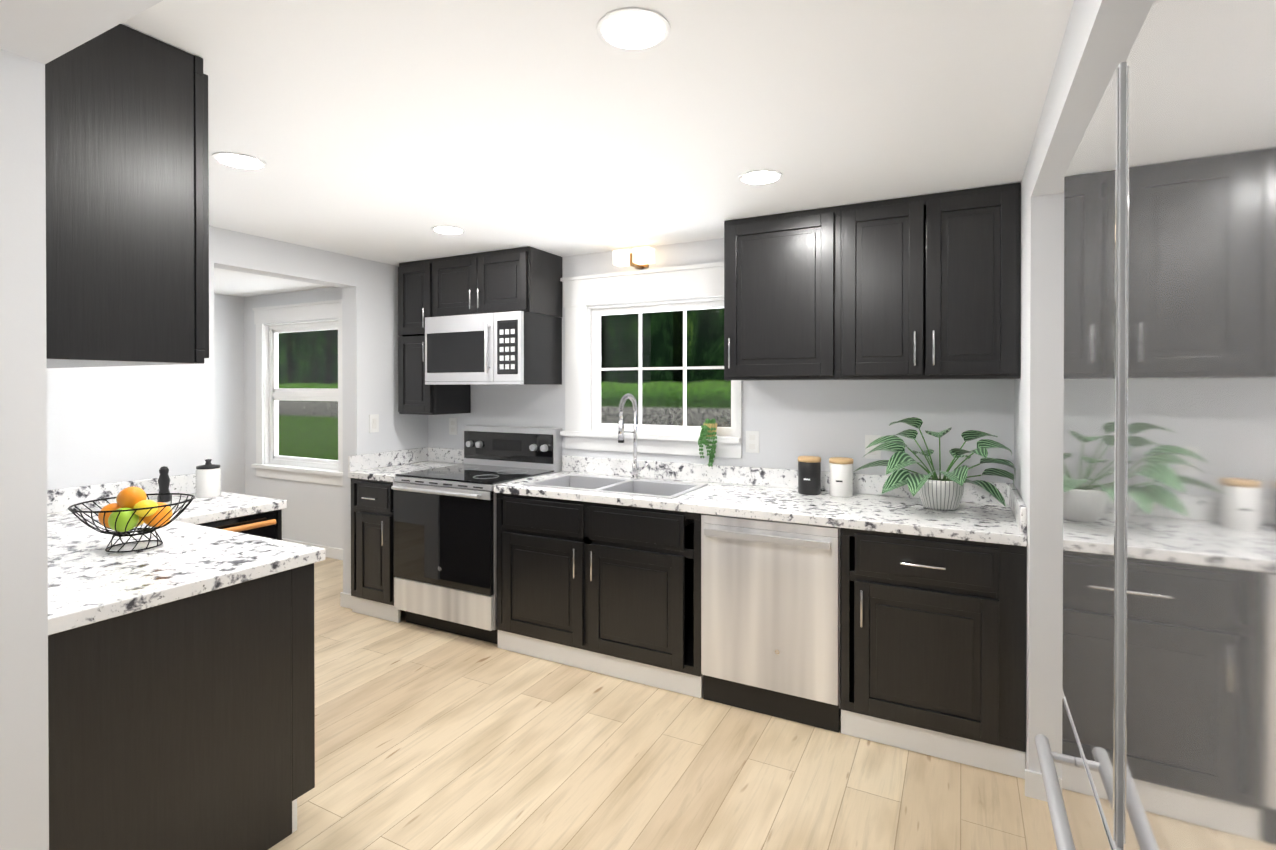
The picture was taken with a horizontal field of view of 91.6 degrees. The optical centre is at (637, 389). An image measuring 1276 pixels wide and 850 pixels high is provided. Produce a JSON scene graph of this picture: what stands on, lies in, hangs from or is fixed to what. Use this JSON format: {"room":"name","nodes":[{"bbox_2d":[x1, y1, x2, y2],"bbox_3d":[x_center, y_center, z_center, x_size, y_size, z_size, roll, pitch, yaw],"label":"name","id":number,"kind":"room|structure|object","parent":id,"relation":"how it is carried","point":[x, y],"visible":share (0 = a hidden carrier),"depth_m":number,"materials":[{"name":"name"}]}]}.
{"room":"kitchen","nodes":[
{"label":"kitchen","id":0,"kind":"room"},
{"bbox_2d":[0,0,162,849],"bbox_3d":[-2.336,0.297,1.778,6.215,2.300,0.170,0,0,28],"label":"wall","id":1,"kind":"structure","parent":0,"point":[36,36],"depth_m":1.26,"materials":[{"name":"white paint"}]},
{"bbox_2d":[45,24,208,367],"bbox_3d":[-1.726,-0.460,1.744,1.224,0.782,0.338,0,0,28],"label":"upper cabinet","id":2,"kind":"object","parent":1,"relation":"attached to","point":[127,195],"visible":0.79,"depth_m":1.45,"materials":[{"name":"black wood"}]},
{"bbox_2d":[214,293,244,494],"bbox_3d":[-4.979,0.288,3.536,0.100,2.300,5.280,0,0,28],"label":"wall","id":3,"kind":"structure","parent":0,"point":[229,421],"depth_m":5.73,"materials":[{"name":"white paint"}]},
{"bbox_2d":[47,226,427,593],"bbox_3d":[-2.256,0.289,3.394,0.140,2.300,2.770,0,0,28],"label":"wall","id":4,"kind":"structure","parent":0,"point":[110,424],"depth_m":3.25,"materials":[{"name":"white paint"}]},
{"bbox_2d":[369,414,378,432],"bbox_3d":[-1.769,0.225,4.161,0.012,0.120,0.075,0,0,28],"label":"light switch","id":5,"kind":"object","parent":4,"relation":"attached to","point":[373,422],"visible":1,"depth_m":4.16,"materials":[{"name":"white plastic"}]},
{"bbox_2d":[121,0,1073,296],"bbox_3d":[-1.748,-0.893,1.887,7.550,0.080,5.600,0,0,28],"label":"ceiling","id":6,"kind":"structure","parent":0,"point":[391,132],"depth_m":1.92,"materials":[{"name":"white paint"}]},
{"bbox_2d":[212,152,267,169],"bbox_3d":[-1.485,-0.852,2.315,0.176,0.006,0.176,0,0,28],"label":"recessed light","id":7,"kind":"object","parent":6,"relation":"in","point":[239,160],"visible":1,"depth_m":2.30,"materials":[{"name":"white plastic"}]},
{"bbox_2d":[431,226,464,234],"bbox_3d":[-1.020,-0.858,3.335,0.176,0.006,0.176,0,0,28],"label":"recessed light","id":8,"kind":"object","parent":6,"relation":"in","point":[452,230],"visible":1,"depth_m":3.33,"materials":[{"name":"white plastic"}]},
{"bbox_2d":[596,7,670,51],"bbox_3d":[-0.011,-0.848,1.466,0.176,0.006,0.176,0,0,28],"label":"recessed light","id":9,"kind":"object","parent":6,"relation":"in","point":[633,29],"visible":1,"depth_m":1.45,"materials":[{"name":"white plastic"}]},
{"bbox_2d":[738,169,782,184],"bbox_3d":[0.493,-0.853,2.495,0.176,0.006,0.176,0,0,28],"label":"recessed light","id":10,"kind":"object","parent":6,"relation":"in","point":[760,177],"visible":1,"depth_m":2.48,"materials":[{"name":"white plastic"}]},
{"bbox_2d":[244,238,1013,548],"bbox_3d":[-0.956,0.283,4.425,6.410,2.300,0.260,0,0,28],"label":"wall","id":11,"kind":"structure","parent":0,"point":[791,421],"depth_m":3.41,"materials":[{"name":"white paint"}]},
{"bbox_2d":[251,299,342,485],"bbox_3d":[-2.966,0.023,5.490,1.290,1.555,0.150,0,0,28],"label":"nook window","id":12,"kind":"structure","parent":11,"relation":"in","point":[271,462],"depth_m":5.58,"materials":[{"name":"white plastic"}]},
{"bbox_2d":[282,538,342,559],"bbox_3d":[-2.670,1.383,5.308,2.360,0.090,0.012,0,0,28],"label":"baseboard","id":13,"kind":"structure","parent":11,"relation":"attached to","point":[330,552],"depth_m":5.28,"materials":[{"name":"white"}]},
{"bbox_2d":[449,418,456,434],"bbox_3d":[-1.333,0.263,4.470,0.075,0.120,0.008,0,0,28],"label":"electrical outlet","id":14,"kind":"object","parent":11,"relation":"attached to","point":[452,426],"visible":1,"depth_m":4.47,"materials":[{"name":"white plastic"}]},
{"bbox_2d":[398,246,561,414],"bbox_3d":[-1.072,-0.349,4.107,1.105,1.028,0.401,0,0,28],"label":"upper cabinet","id":15,"kind":"object","parent":11,"relation":"attached to","point":[526,279],"visible":0.81,"depth_m":4.00,"materials":[{"name":"black wood"}]},
{"bbox_2d":[425,311,561,384],"bbox_3d":[-0.946,-0.251,4.000,0.774,0.433,0.471,0,0,28],"label":"microwave","id":16,"kind":"object","parent":15,"relation":"attached to","point":[513,348],"visible":1,"depth_m":3.82,"materials":[{"name":"silver plastic"}]},
{"bbox_2d":[613,246,654,268],"bbox_3d":[-0.010,-0.779,3.694,0.236,0.098,0.150,0,0,28],"label":"light","id":17,"kind":"object","parent":11,"relation":"attached to","point":[640,258],"visible":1,"depth_m":3.64,"materials":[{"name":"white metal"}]},
{"bbox_2d":[560,262,741,457],"bbox_3d":[0.061,-0.170,3.773,1.205,1.100,0.150,0,0,28],"label":"kitchen window","id":18,"kind":"structure","parent":11,"relation":"in","point":[586,428],"depth_m":3.81,"materials":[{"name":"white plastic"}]},
{"bbox_2d":[698,418,716,466],"bbox_3d":[0.406,0.297,3.523,0.117,0.272,0.108,0,0,28],"label":"potted plant","id":19,"kind":"object","parent":18,"relation":"on","point":[709,428],"visible":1,"depth_m":3.49,"materials":[{"name":"green plant"}]},
{"bbox_2d":[746,431,758,452],"bbox_3d":[0.635,0.288,3.443,0.075,0.120,0.008,0,0,28],"label":"electrical outlet","id":20,"kind":"object","parent":11,"relation":"attached to","point":[752,441],"visible":1,"depth_m":3.44,"materials":[{"name":"white plastic"}]},
{"bbox_2d":[724,204,851,380],"bbox_3d":[0.783,-0.454,3.157,0.608,0.808,0.368,0,0,28],"label":"upper cabinet","id":21,"kind":"object","parent":11,"relation":"attached to","point":[788,276],"depth_m":2.98,"materials":[{"name":"black wood"}]},
{"bbox_2d":[865,435,880,458],"bbox_3d":[1.193,0.290,3.151,0.075,0.120,0.008,0,0,28],"label":"electrical outlet","id":22,"kind":"object","parent":11,"relation":"attached to","point":[869,439],"visible":0.77,"depth_m":3.15,"materials":[{"name":"white plastic"}]},
{"bbox_2d":[852,183,1020,379],"bbox_3d":[1.322,-0.453,2.876,0.748,0.808,0.368,0,0,28],"label":"upper cabinet","id":23,"kind":"object","parent":11,"relation":"attached to","point":[924,287],"depth_m":2.68,"materials":[{"name":"black wood"}]},
{"bbox_2d":[268,557,1056,849],"bbox_3d":[-1.748,1.472,1.900,7.550,0.050,5.600,0,0,28],"label":"floor","id":24,"kind":"structure","parent":0,"point":[427,738],"depth_m":2.35,"materials":[{"name":"beige wood"}]},
{"bbox_2d":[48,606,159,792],"bbox_3d":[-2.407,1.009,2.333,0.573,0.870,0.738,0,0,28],"label":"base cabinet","id":25,"kind":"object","parent":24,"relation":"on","point":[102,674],"depth_m":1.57,"materials":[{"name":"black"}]},
{"bbox_2d":[47,473,325,634],"bbox_3d":[-1.830,0.504,2.336,1.594,0.140,1.284,0,0,28],"label":"countertop","id":26,"kind":"structure","parent":25,"relation":"on","point":[91,580],"depth_m":2.02,"materials":[{"name":"white stone"}]},
{"bbox_2d":[68,487,194,552],"bbox_3d":[-1.717,0.431,2.115,0.336,0.207,0.336,0,0,28],"label":"fruit bowl","id":27,"kind":"object","parent":26,"relation":"on","point":[128,511],"visible":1,"depth_m":2.07,"materials":[{"name":"black metal"}]},
{"bbox_2d":[157,466,170,501],"bbox_3d":[-2.252,0.447,2.948,0.054,0.168,0.054,0,0,28],"label":"pepper mill","id":28,"kind":"object","parent":26,"relation":"on","point":[164,481],"visible":0.98,"depth_m":2.93,"materials":[{"name":"black wood"}]},
{"bbox_2d":[196,459,220,497],"bbox_3d":[-2.143,0.437,3.094,0.104,0.186,0.104,0,0,28],"label":"jar","id":29,"kind":"object","parent":26,"relation":"on","point":[208,479],"visible":1,"depth_m":3.05,"materials":[{"name":"white ceramic"}]},
{"bbox_2d":[197,511,276,538],"bbox_3d":[-2.075,0.956,2.866,0.613,0.760,0.505,0,0,28],"label":"under-counter appliance","id":30,"kind":"object","parent":25,"relation":"in","point":[263,524],"visible":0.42,"depth_m":2.85,"materials":[{"name":"black plastic"}]},
{"bbox_2d":[351,478,399,622],"bbox_3d":[-1.529,0.999,4.178,0.423,0.870,0.710,0,0,28],"label":"base cabinet","id":31,"kind":"object","parent":24,"relation":"on","point":[372,548],"visible":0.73,"depth_m":3.89,"materials":[{"name":"black wood"}]},
{"bbox_2d":[391,425,561,643],"bbox_3d":[-1.006,0.844,3.881,0.768,1.185,0.747,0,0,28],"label":"range","id":32,"kind":"object","parent":24,"relation":"on","point":[445,550],"visible":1,"depth_m":3.65,"materials":[{"name":"silver metal"}]},
{"bbox_2d":[496,493,702,697],"bbox_3d":[-0.108,1.003,3.436,1.217,0.870,0.710,0,0,28],"label":"base cabinet","id":33,"kind":"object","parent":24,"relation":"on","point":[610,590],"visible":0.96,"depth_m":3.13,"materials":[{"name":"black wood"}]},
{"bbox_2d":[348,447,1026,546],"bbox_3d":[-0.064,0.498,3.429,3.713,0.140,0.679,0,0,28],"label":"countertop","id":34,"kind":"structure","parent":33,"relation":"on","point":[979,514],"depth_m":3.03,"materials":[{"name":"white stone"}]},
{"bbox_2d":[524,473,707,526],"bbox_3d":[-0.121,0.615,3.433,0.900,0.190,0.480,0,0,28],"label":"sink","id":35,"kind":"object","parent":34,"relation":"in","point":[630,486],"visible":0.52,"depth_m":3.51,"materials":[{"name":"silver metal"}]},
{"bbox_2d":[618,393,648,479],"bbox_3d":[-0.026,0.270,3.527,0.117,0.499,0.217,0,0,28],"label":"faucet","id":36,"kind":"object","parent":34,"relation":"on","point":[636,468],"visible":1,"depth_m":3.59,"materials":[{"name":"silver metal"}]},
{"bbox_2d":[798,456,820,494],"bbox_3d":[0.876,0.436,3.170,0.116,0.187,0.116,0,0,28],"label":"canister","id":37,"kind":"object","parent":34,"relation":"on","point":[809,475],"visible":1,"depth_m":3.12,"materials":[{"name":"black ceramic"}]},
{"bbox_2d":[829,457,852,496],"bbox_3d":[1.018,0.436,3.107,0.116,0.187,0.116,0,0,28],"label":"canister","id":38,"kind":"object","parent":34,"relation":"on","point":[840,476],"visible":0.98,"depth_m":3.06,"materials":[{"name":"white ceramic"}]},
{"bbox_2d":[854,417,1015,510],"bbox_3d":[1.289,0.326,2.751,0.650,0.411,0.538,0,0,28],"label":"plant","id":39,"kind":"object","parent":34,"relation":"on","point":[940,492],"visible":1,"depth_m":2.71,"materials":[{"name":"green plant"}]},
{"bbox_2d":[701,514,840,732],"bbox_3d":[0.709,1.007,3.008,0.618,0.867,0.697,0,0,28],"label":"dishwasher","id":40,"kind":"object","parent":24,"relation":"on","point":[770,618],"visible":0.85,"depth_m":2.72,"materials":[{"name":"grey metal"}]},
{"bbox_2d":[841,528,1026,778],"bbox_3d":[1.280,1.007,2.711,0.660,0.870,0.710,0,0,28],"label":"base cabinet","id":41,"kind":"object","parent":24,"relation":"on","point":[933,646],"visible":0.9,"depth_m":2.42,"materials":[{"name":"black wood"}]},
{"bbox_2d":[1035,0,1275,849],"bbox_3d":[0.939,0.519,0.594,0.883,1.870,0.910,0,0,28],"label":"refrigerator","id":42,"kind":"object","parent":24,"relation":"on","point":[1169,599],"visible":1,"depth_m":0.57,"materials":[{"name":"grey metal"}]},
{"bbox_2d":[1061,192,1064,777],"bbox_3d":[1.864,0.296,2.027,0.810,2.300,0.120,0,0,28],"label":"wall","id":43,"kind":"structure","parent":0,"point":[1062,695],"depth_m":2.15,"materials":[{"name":"white paint"}]},
{"bbox_2d":[1014,0,1153,777],"bbox_3d":[1.135,0.298,1.607,0.095,2.300,3.080,0,0,28],"label":"wall","id":44,"kind":"structure","parent":0,"point":[1099,38],"depth_m":2.18,"materials":[{"name":"white paint"}]},
{"label":"outside","id":45,"kind":"structure","parent":0,"visible":0},
{"bbox_2d":[278,308,730,459],"bbox_3d":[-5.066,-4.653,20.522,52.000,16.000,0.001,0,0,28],"label":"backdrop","id":46,"kind":"structure","parent":45,"point":[320,351],"depth_m":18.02,"materials":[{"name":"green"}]}
]}

